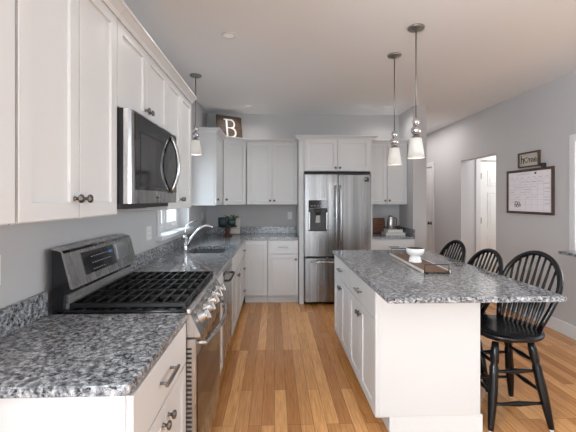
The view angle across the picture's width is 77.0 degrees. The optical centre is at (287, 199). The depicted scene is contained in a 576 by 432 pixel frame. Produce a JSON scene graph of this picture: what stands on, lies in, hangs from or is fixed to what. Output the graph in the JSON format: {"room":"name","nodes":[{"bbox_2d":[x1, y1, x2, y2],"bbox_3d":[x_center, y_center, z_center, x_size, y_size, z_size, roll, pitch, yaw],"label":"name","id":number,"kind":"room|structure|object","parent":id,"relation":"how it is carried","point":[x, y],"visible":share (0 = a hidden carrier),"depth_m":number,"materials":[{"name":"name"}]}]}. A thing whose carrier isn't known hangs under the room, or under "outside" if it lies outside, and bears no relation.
{"room":"kitchen","nodes":[
{"label":"kitchen","id":0,"kind":"room"},
{"bbox_2d":[0,100,206,314],"bbox_3d":[-1.107,0.053,-0.241,0.150,2.754,11.600,0,0,-2],"label":"wall","id":1,"kind":"structure","parent":0,"point":[25,248],"depth_m":1.68,"materials":[{"name":"grey paint"}]},
{"bbox_2d":[0,255,0,284],"bbox_3d":[-1.085,0.265,1.336,0.009,0.114,0.070,0,0,-2],"label":"light switch","id":2,"kind":"object","parent":1,"relation":"attached to","point":[0,255],"visible":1,"depth_m":1.37,"materials":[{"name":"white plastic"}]},
{"bbox_2d":[0,0,14,225],"bbox_3d":[-0.875,-0.404,0.666,0.369,0.945,0.655,0,0,-2],"label":"upper cabinet","id":3,"kind":"object","parent":1,"relation":"attached to","point":[7,7],"visible":1,"depth_m":0.97,"materials":[{"name":"white paint"}]},
{"bbox_2d":[0,291,47,337],"bbox_3d":[-1.077,0.463,1.288,0.020,0.102,0.683,0,0,-2],"label":"backsplash","id":4,"kind":"structure","parent":1,"relation":"attached to","point":[17,315],"depth_m":1.47,"materials":[{"name":"stone"}]},
{"bbox_2d":[8,0,127,224],"bbox_3d":[-0.899,-0.404,1.318,0.369,0.945,0.636,0,0,-2],"label":"upper cabinet","id":5,"kind":"object","parent":1,"relation":"attached to","point":[66,50],"visible":1,"depth_m":1.25,"materials":[{"name":"white paint"}]},
{"bbox_2d":[117,7,174,129],"bbox_3d":[-0.925,-0.649,2.019,0.369,0.453,0.764,0,0,-2],"label":"upper cabinet","id":6,"kind":"object","parent":1,"relation":"attached to","point":[143,69],"visible":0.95,"depth_m":1.91,"materials":[{"name":"white paint"}]},
{"bbox_2d":[117,107,179,208],"bbox_3d":[-0.887,-0.187,2.020,0.447,0.466,0.756,0,0,-2],"label":"microwave","id":7,"kind":"object","parent":6,"relation":"attached to","point":[148,157],"visible":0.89,"depth_m":1.81,"materials":[{"name":"silver metal"}]},
{"bbox_2d":[146,226,151,240],"bbox_3d":[-1.147,0.275,2.990,0.008,0.114,0.116,0,0,-2],"label":"wall outlet","id":8,"kind":"object","parent":1,"relation":"attached to","point":[148,228],"visible":1,"depth_m":2.97,"materials":[{"name":"white plastic"}]},
{"bbox_2d":[118,69,196,209],"bbox_3d":[-0.952,-0.404,2.753,0.369,0.945,0.700,0,0,-2],"label":"upper cabinet","id":9,"kind":"object","parent":1,"relation":"attached to","point":[180,97],"visible":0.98,"depth_m":2.74,"materials":[{"name":"white paint"}]},
{"bbox_2d":[131,227,207,270],"bbox_3d":[-1.176,0.463,3.977,0.020,0.102,3.162,0,0,-2],"label":"backsplash","id":10,"kind":"structure","parent":1,"relation":"attached to","point":[143,258],"depth_m":3.23,"materials":[{"name":"stone"}]},
{"bbox_2d":[156,207,192,240],"bbox_3d":[-1.226,-0.200,3.785,0.200,1.120,1.225,0,0,-2],"label":"window","id":11,"kind":"structure","parent":1,"relation":"in","point":[165,230],"depth_m":3.75,"materials":[{"name":"white paint"}]},
{"bbox_2d":[191,127,225,204],"bbox_3d":[-1.026,-0.404,4.686,0.375,0.945,0.628,0,0,-2],"label":"upper cabinet","id":12,"kind":"object","parent":1,"relation":"attached to","point":[206,168],"visible":0.97,"depth_m":4.42,"materials":[{"name":"white paint"}]},
{"bbox_2d":[207,114,398,226],"bbox_3d":[0.171,0.053,5.670,3.140,2.754,0.120,0,0,-2],"label":"wall","id":13,"kind":"structure","parent":0,"point":[254,126],"depth_m":5.60,"materials":[{"name":"grey paint"}]},
{"bbox_2d":[223,136,247,204],"bbox_3d":[-0.896,-0.404,5.253,0.673,0.945,0.630,0,0,-2],"label":"upper cabinet","id":14,"kind":"object","parent":13,"relation":"attached to","point":[234,148],"visible":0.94,"depth_m":5.11,"materials":[{"name":"white paint"}]},
{"bbox_2d":[216,114,242,137],"bbox_3d":[-0.852,-1.037,5.286,0.400,0.383,0.079,0,0,-36],"label":"letter sign","id":15,"kind":"object","parent":14,"relation":"on","point":[230,126],"visible":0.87,"depth_m":5.28,"materials":[{"name":"brown wood"}]},
{"bbox_2d":[208,226,295,232],"bbox_3d":[-0.548,0.463,5.572,1.352,0.102,0.020,0,0,-2],"label":"backsplash","id":16,"kind":"structure","parent":13,"relation":"attached to","point":[268,229],"depth_m":5.57,"materials":[{"name":"stone"}]},
{"bbox_2d":[247,139,296,204],"bbox_3d":[-0.234,-0.404,5.396,0.735,0.945,0.395,0,0,-2],"label":"upper cabinet","id":17,"kind":"object","parent":13,"relation":"attached to","point":[271,163],"visible":1,"depth_m":5.25,"materials":[{"name":"white paint"}]},
{"bbox_2d":[372,139,407,203],"bbox_3d":[1.448,-0.404,5.458,0.598,0.945,0.395,0,0,-2],"label":"upper cabinet","id":18,"kind":"object","parent":13,"relation":"attached to","point":[389,182],"visible":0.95,"depth_m":5.31,"materials":[{"name":"white paint"}]},
{"bbox_2d":[295,135,378,303],"bbox_3d":[0.647,0.277,5.263,1.146,2.305,0.725,0,0,-2],"label":"tall cabinet","id":19,"kind":"object","parent":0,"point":[315,153],"visible":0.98,"depth_m":4.95,"materials":[{"name":"white paint"}]},
{"bbox_2d":[123,0,575,133],"bbox_3d":[2.688,-1.377,1.200,7.540,0.106,14.200,0,0,-2],"label":"ceiling","id":20,"kind":"structure","parent":0,"point":[319,57],"depth_m":3.25,"materials":[{"name":"white paint"}]},
{"bbox_2d":[190,73,201,155],"bbox_3d":[-0.981,-0.901,3.846,0.128,0.846,0.128,0,0,-2],"label":"pendant lamp","id":21,"kind":"object","parent":20,"relation":"hanging from","point":[195,143],"visible":0.97,"depth_m":3.82,"materials":[{"name":"white glass"}]},
{"bbox_2d":[221,32,236,38],"bbox_3d":[-0.474,-1.320,2.909,0.124,0.008,0.124,0,0,-2],"label":"recessed light","id":22,"kind":"object","parent":20,"relation":"in","point":[228,35],"visible":1,"depth_m":2.90,"materials":[{"name":"white paint"}]},
{"bbox_2d":[387,52,401,164],"bbox_3d":[0.972,-0.822,3.308,0.128,1.004,0.128,0,0,-2],"label":"pendant lamp","id":23,"kind":"object","parent":20,"relation":"hanging from","point":[394,158],"visible":1,"depth_m":3.28,"materials":[{"name":"white glass"}]},
{"bbox_2d":[407,23,424,158],"bbox_3d":[0.982,-0.822,2.778,0.128,1.004,0.128,0,0,-2],"label":"pendant lamp","id":24,"kind":"object","parent":20,"relation":"hanging from","point":[416,151],"visible":1,"depth_m":2.75,"materials":[{"name":"white glass"}]},
{"bbox_2d":[210,297,575,431],"bbox_3d":[2.688,1.480,1.200,7.540,0.100,14.200,0,0,-2],"label":"floor","id":25,"kind":"structure","parent":0,"point":[287,368],"depth_m":2.85,"materials":[{"name":"brown wood"}]},
{"bbox_2d":[0,323,185,431],"bbox_3d":[-0.746,0.988,1.329,0.654,0.883,0.620,0,0,-2],"label":"base cabinet","id":26,"kind":"object","parent":25,"relation":"on","point":[158,403],"visible":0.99,"depth_m":1.03,"materials":[{"name":"white paint"}]},
{"bbox_2d":[0,291,186,398],"bbox_3d":[-0.767,0.479,1.299,0.640,0.134,0.683,0,0,-2],"label":"countertop","id":27,"kind":"structure","parent":26,"relation":"on","point":[42,355],"depth_m":1.25,"materials":[{"name":"stone"}]},
{"bbox_2d":[51,233,226,431],"bbox_3d":[-0.718,0.825,2.027,0.726,1.206,0.760,0,0,-2],"label":"gas range","id":28,"kind":"object","parent":25,"relation":"on","point":[95,276],"visible":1,"depth_m":1.83,"materials":[{"name":"silver metal"}]},
{"bbox_2d":[57,276,212,313],"bbox_3d":[-0.770,0.510,2.025,0.580,0.016,0.760,0,0,-2],"label":"cooktop","id":29,"kind":"object","parent":28,"relation":"in","point":[131,309],"depth_m":1.67,"materials":[{"name":"black metal"}]},
{"bbox_2d":[185,299,226,431],"bbox_3d":[-0.427,0.911,2.037,0.144,0.547,0.754,0,0,-2],"label":"oven","id":30,"kind":"object","parent":28,"relation":"in","point":[202,363],"depth_m":1.81,"materials":[{"name":"silver metal"}]},
{"bbox_2d":[217,271,223,374],"bbox_3d":[-0.795,0.988,2.617,0.652,0.883,0.416,0,0,-2],"label":"base cabinet","id":31,"kind":"object","parent":25,"relation":"on","point":[220,277],"visible":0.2,"depth_m":2.78,"materials":[{"name":"white paint"}]},
{"bbox_2d":[131,226,298,278],"bbox_3d":[-0.501,0.479,4.002,1.372,0.134,3.162,0,0,-2],"label":"countertop","id":32,"kind":"structure","parent":31,"relation":"on","point":[169,256],"depth_m":3.51,"materials":[{"name":"stone"}]},
{"bbox_2d":[182,220,213,250],"bbox_3d":[-0.930,0.362,3.739,0.328,0.306,0.060,0,0,-34],"label":"faucet","id":33,"kind":"object","parent":32,"relation":"on","point":[186,242],"visible":1,"depth_m":3.69,"materials":[{"name":"silver metal"}]},
{"bbox_2d":[191,249,225,252],"bbox_3d":[-0.825,0.635,3.762,0.368,0.179,0.548,0,0,-2],"label":"sink","id":34,"kind":"object","parent":32,"relation":"in","point":[195,250],"visible":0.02,"depth_m":4.03,"materials":[{"name":"grey metal"}]},
{"bbox_2d":[218,225,236,236],"bbox_3d":[-0.855,0.440,5.132,0.276,0.150,0.276,0,0,-2],"label":"cake stand","id":35,"kind":"object","parent":32,"relation":"on","point":[227,228],"visible":0.93,"depth_m":5.09,"materials":[{"name":"brown wood"}]},
{"bbox_2d":[218,217,226,225],"bbox_3d":[-0.924,0.306,5.099,0.116,0.115,0.116,0,0,-2],"label":"plant pot","id":36,"kind":"object","parent":35,"relation":"on","point":[222,221],"visible":0.97,"depth_m":5.05,"materials":[{"name":"teal ceramic"}]},
{"bbox_2d":[227,219,235,225],"bbox_3d":[-0.802,0.318,5.124,0.124,0.092,0.124,0,0,-2],"label":"plant pot","id":37,"kind":"object","parent":35,"relation":"on","point":[230,222],"visible":0.98,"depth_m":5.07,"materials":[{"name":"teal ceramic"}]},
{"bbox_2d":[229,218,239,233],"bbox_3d":[-0.810,0.392,5.466,0.175,0.241,0.063,0,0,-2],"label":"serving board","id":38,"kind":"object","parent":32,"relation":"on","point":[235,230],"visible":0.55,"depth_m":5.45,"materials":[{"name":"grey stone"}]},
{"bbox_2d":[223,258,234,363],"bbox_3d":[-0.811,0.989,3.140,0.671,0.878,0.620,0,0,-2],"label":"dishwasher","id":39,"kind":"object","parent":25,"relation":"on","point":[227,271],"visible":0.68,"depth_m":3.14,"materials":[{"name":"grey metal"}]},
{"bbox_2d":[232,246,240,335],"bbox_3d":[-0.842,0.994,3.910,0.652,0.870,0.912,0,0,-2],"label":"base cabinet","id":40,"kind":"object","parent":25,"relation":"on","point":[236,259],"visible":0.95,"depth_m":3.83,"materials":[{"name":"white paint"}]},
{"bbox_2d":[241,241,245,306],"bbox_3d":[-0.868,0.988,4.646,0.654,0.883,0.548,0,0,-2],"label":"base cabinet","id":41,"kind":"object","parent":25,"relation":"on","point":[243,268],"visible":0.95,"depth_m":4.61,"materials":[{"name":"white paint"}]},
{"bbox_2d":[245,240,267,301],"bbox_3d":[-0.449,0.988,5.268,0.314,0.883,0.632,0,0,-2],"label":"base cabinet","id":42,"kind":"object","parent":25,"relation":"on","point":[256,253],"visible":0.81,"depth_m":4.96,"materials":[{"name":"white paint"}]},
{"bbox_2d":[268,240,297,301],"bbox_3d":[-0.078,0.988,5.265,0.420,0.883,0.666,0,0,-2],"label":"base cabinet","id":43,"kind":"object","parent":25,"relation":"on","point":[282,254],"visible":0.99,"depth_m":4.97,"materials":[{"name":"white paint"}]},
{"bbox_2d":[304,173,370,303],"bbox_3d":[0.665,0.529,5.217,0.905,1.799,0.762,0,0,-2],"label":"refrigerator","id":44,"kind":"object","parent":25,"relation":"on","point":[337,206],"visible":0.86,"depth_m":4.90,"materials":[{"name":"grey metal"}]},
{"bbox_2d":[372,239,413,249],"bbox_3d":[1.452,0.988,5.321,0.598,0.883,0.666,0,0,-2],"label":"base cabinet","id":45,"kind":"object","parent":25,"relation":"on","point":[377,244],"visible":0.2,"depth_m":5.02,"materials":[{"name":"white paint"}]},
{"bbox_2d":[372,226,414,238],"bbox_3d":[1.452,0.479,5.334,0.600,0.134,0.644,0,0,-2],"label":"countertop","id":46,"kind":"structure","parent":45,"relation":"on","point":[410,233],"depth_m":5.08,"materials":[{"name":"stone"}]},
{"bbox_2d":[372,218,384,232],"bbox_3d":[1.349,0.397,5.606,0.300,0.233,0.053,0,0,-2],"label":"cutting board","id":47,"kind":"object","parent":46,"relation":"on","point":[378,224],"visible":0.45,"depth_m":5.60,"materials":[{"name":"brown wood"}]},
{"bbox_2d":[381,232,405,235],"bbox_3d":[1.542,0.494,5.306,0.285,0.039,0.230,0,0,-2],"label":"book","id":48,"kind":"object","parent":46,"relation":"on","point":[382,233],"visible":0.83,"depth_m":5.20,"materials":[{"name":"grey paper"}]},
{"bbox_2d":[384,229,402,232],"bbox_3d":[1.542,0.452,5.306,0.225,0.044,0.190,0,0,-2],"label":"book","id":49,"kind":"object","parent":48,"relation":"on","point":[385,230],"visible":0.92,"depth_m":5.22,"materials":[{"name":"white paper"}]},
{"bbox_2d":[387,215,396,228],"bbox_3d":[1.516,0.330,5.317,0.136,0.200,0.110,0,0,-35],"label":"carafe","id":50,"kind":"object","parent":49,"relation":"on","point":[390,220],"visible":0.99,"depth_m":5.27,"materials":[{"name":"silver metal"}]},
{"bbox_2d":[332,250,566,431],"bbox_3d":[0.961,0.972,2.820,0.984,0.914,1.816,0,0,-2],"label":"kitchen island","id":51,"kind":"object","parent":25,"relation":"on","point":[410,337],"visible":0.98,"depth_m":2.20,"materials":[{"name":"white paint"}]},
{"bbox_2d":[390,248,450,272],"bbox_3d":[1.039,0.481,2.940,0.197,0.067,0.848,0,0,0],"label":"serving tray","id":52,"kind":"object","parent":51,"relation":"on","point":[425,266],"visible":0.88,"depth_m":2.73,"materials":[{"name":"brown wood"}]},
{"bbox_2d":[406,247,423,262],"bbox_3d":[1.018,0.441,2.900,0.138,0.109,0.138,0,0,-2],"label":"bowl","id":53,"kind":"object","parent":52,"relation":"on","point":[415,253],"visible":1,"depth_m":2.86,"materials":[{"name":"white ceramic"}]},
{"bbox_2d":[439,240,465,262],"bbox_3d":[1.340,0.905,3.434,0.599,1.048,0.506,0,0,-5],"label":"bar stool","id":54,"kind":"object","parent":25,"relation":"on","point":[460,243],"visible":0.12,"depth_m":3.43,"materials":[{"name":"black paint"}]},
{"bbox_2d":[467,248,503,393],"bbox_3d":[1.365,0.912,2.901,0.599,1.034,0.506,0,0,-7],"label":"bar stool","id":55,"kind":"object","parent":25,"relation":"on","point":[483,306],"visible":0.17,"depth_m":2.82,"materials":[{"name":"black paint"}]},
{"bbox_2d":[480,250,563,431],"bbox_3d":[1.475,0.892,2.439,0.599,1.075,0.506,0,0,-18],"label":"bar stool","id":56,"kind":"object","parent":25,"relation":"on","point":[510,330],"visible":0.79,"depth_m":2.34,"materials":[{"name":"black paint"}]},
{"bbox_2d":[399,106,425,249],"bbox_3d":[1.799,0.053,6.686,0.190,2.754,3.170,0,0,-2],"label":"wall partition","id":57,"kind":"structure","parent":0,"point":[412,215],"depth_m":5.10,"materials":[{"name":"grey paint"}]},
{"bbox_2d":[400,226,414,236],"bbox_3d":[1.742,0.463,5.345,0.020,0.102,0.644,0,0,-2],"label":"backsplash","id":58,"kind":"structure","parent":57,"relation":"attached to","point":[411,232],"depth_m":5.22,"materials":[{"name":"stone"}]},
{"bbox_2d":[468,155,495,265],"bbox_3d":[4.623,0.053,6.225,3.300,2.754,0.100,0,0,-2],"label":"wall","id":59,"kind":"structure","parent":0,"point":[472,163],"depth_m":6.12,"materials":[{"name":"grey paint"}]},
{"bbox_2d":[476,156,495,267],"bbox_3d":[3.638,0.345,6.128,0.935,2.170,0.020,0,0,-2],"label":"trim","id":60,"kind":"structure","parent":59,"relation":"attached to","point":[491,158],"depth_m":6.10,"materials":[{"name":"white paint"}]},
{"bbox_2d":[481,161,495,272],"bbox_3d":[3.631,0.385,6.152,0.772,2.070,0.043,0,0,-2],"label":"door","id":61,"kind":"structure","parent":59,"relation":"in","point":[488,168],"depth_m":6.13,"materials":[{"name":"white paint"}]},
{"bbox_2d":[426,70,575,325],"bbox_3d":[3.096,0.053,1.215,0.123,2.754,14.200,0,0,-2],"label":"wall","id":62,"kind":"structure","parent":0,"point":[542,117],"depth_m":4.61,"materials":[{"name":"grey paint"}]},
{"bbox_2d":[426,167,431,251],"bbox_3d":[2.789,0.390,7.458,0.106,2.060,0.790,0,0,-2],"label":"door","id":63,"kind":"structure","parent":62,"relation":"in","point":[428,170],"depth_m":7.21,"materials":[{"name":"white paint"}]},
{"bbox_2d":[426,162,433,251],"bbox_3d":[2.794,0.350,7.458,0.018,2.160,0.960,0,0,-2],"label":"trim","id":64,"kind":"structure","parent":62,"relation":"attached to","point":[431,164],"depth_m":7.02,"materials":[{"name":"white paint"}]},
{"bbox_2d":[506,166,554,214],"bbox_3d":[2.906,-0.101,4.375,0.022,0.545,0.800,0,0,-2],"label":"wall calendar","id":65,"kind":"object","parent":62,"relation":"attached to","point":[528,191],"visible":1,"depth_m":4.32,"materials":[{"name":"white paper"}]},
{"bbox_2d":[502,303,575,339],"bbox_3d":[3.051,1.363,0.543,0.014,0.135,12.860,0,0,-2],"label":"baseboard","id":66,"kind":"structure","parent":62,"relation":"attached to","point":[562,327],"depth_m":3.91,"materials":[{"name":"white paint"}]},
{"bbox_2d":[558,251,575,256],"bbox_3d":[2.970,0.528,2.350,0.410,0.030,2.678,0,0,-2],"label":"granite ledge","id":67,"kind":"object","parent":62,"relation":"attached to","point":[568,253],"visible":1,"depth_m":3.54,"materials":[{"name":"grey stone"}]},
{"bbox_2d":[569,134,575,250],"bbox_3d":[2.982,-0.070,2.364,0.018,1.200,2.805,0,0,-2],"label":"trim","id":68,"kind":"structure","parent":62,"relation":"attached to","point":[572,138],"depth_m":3.72,"materials":[{"name":"white paint"}]},
{"bbox_2d":[518,150,540,168],"bbox_3d":[2.902,-0.485,4.365,0.030,0.186,0.360,0,0,-2],"label":"framed sign","id":69,"kind":"object","parent":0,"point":[532,158],"visible":1,"depth_m":4.35,"materials":[{"name":"brown wood"}]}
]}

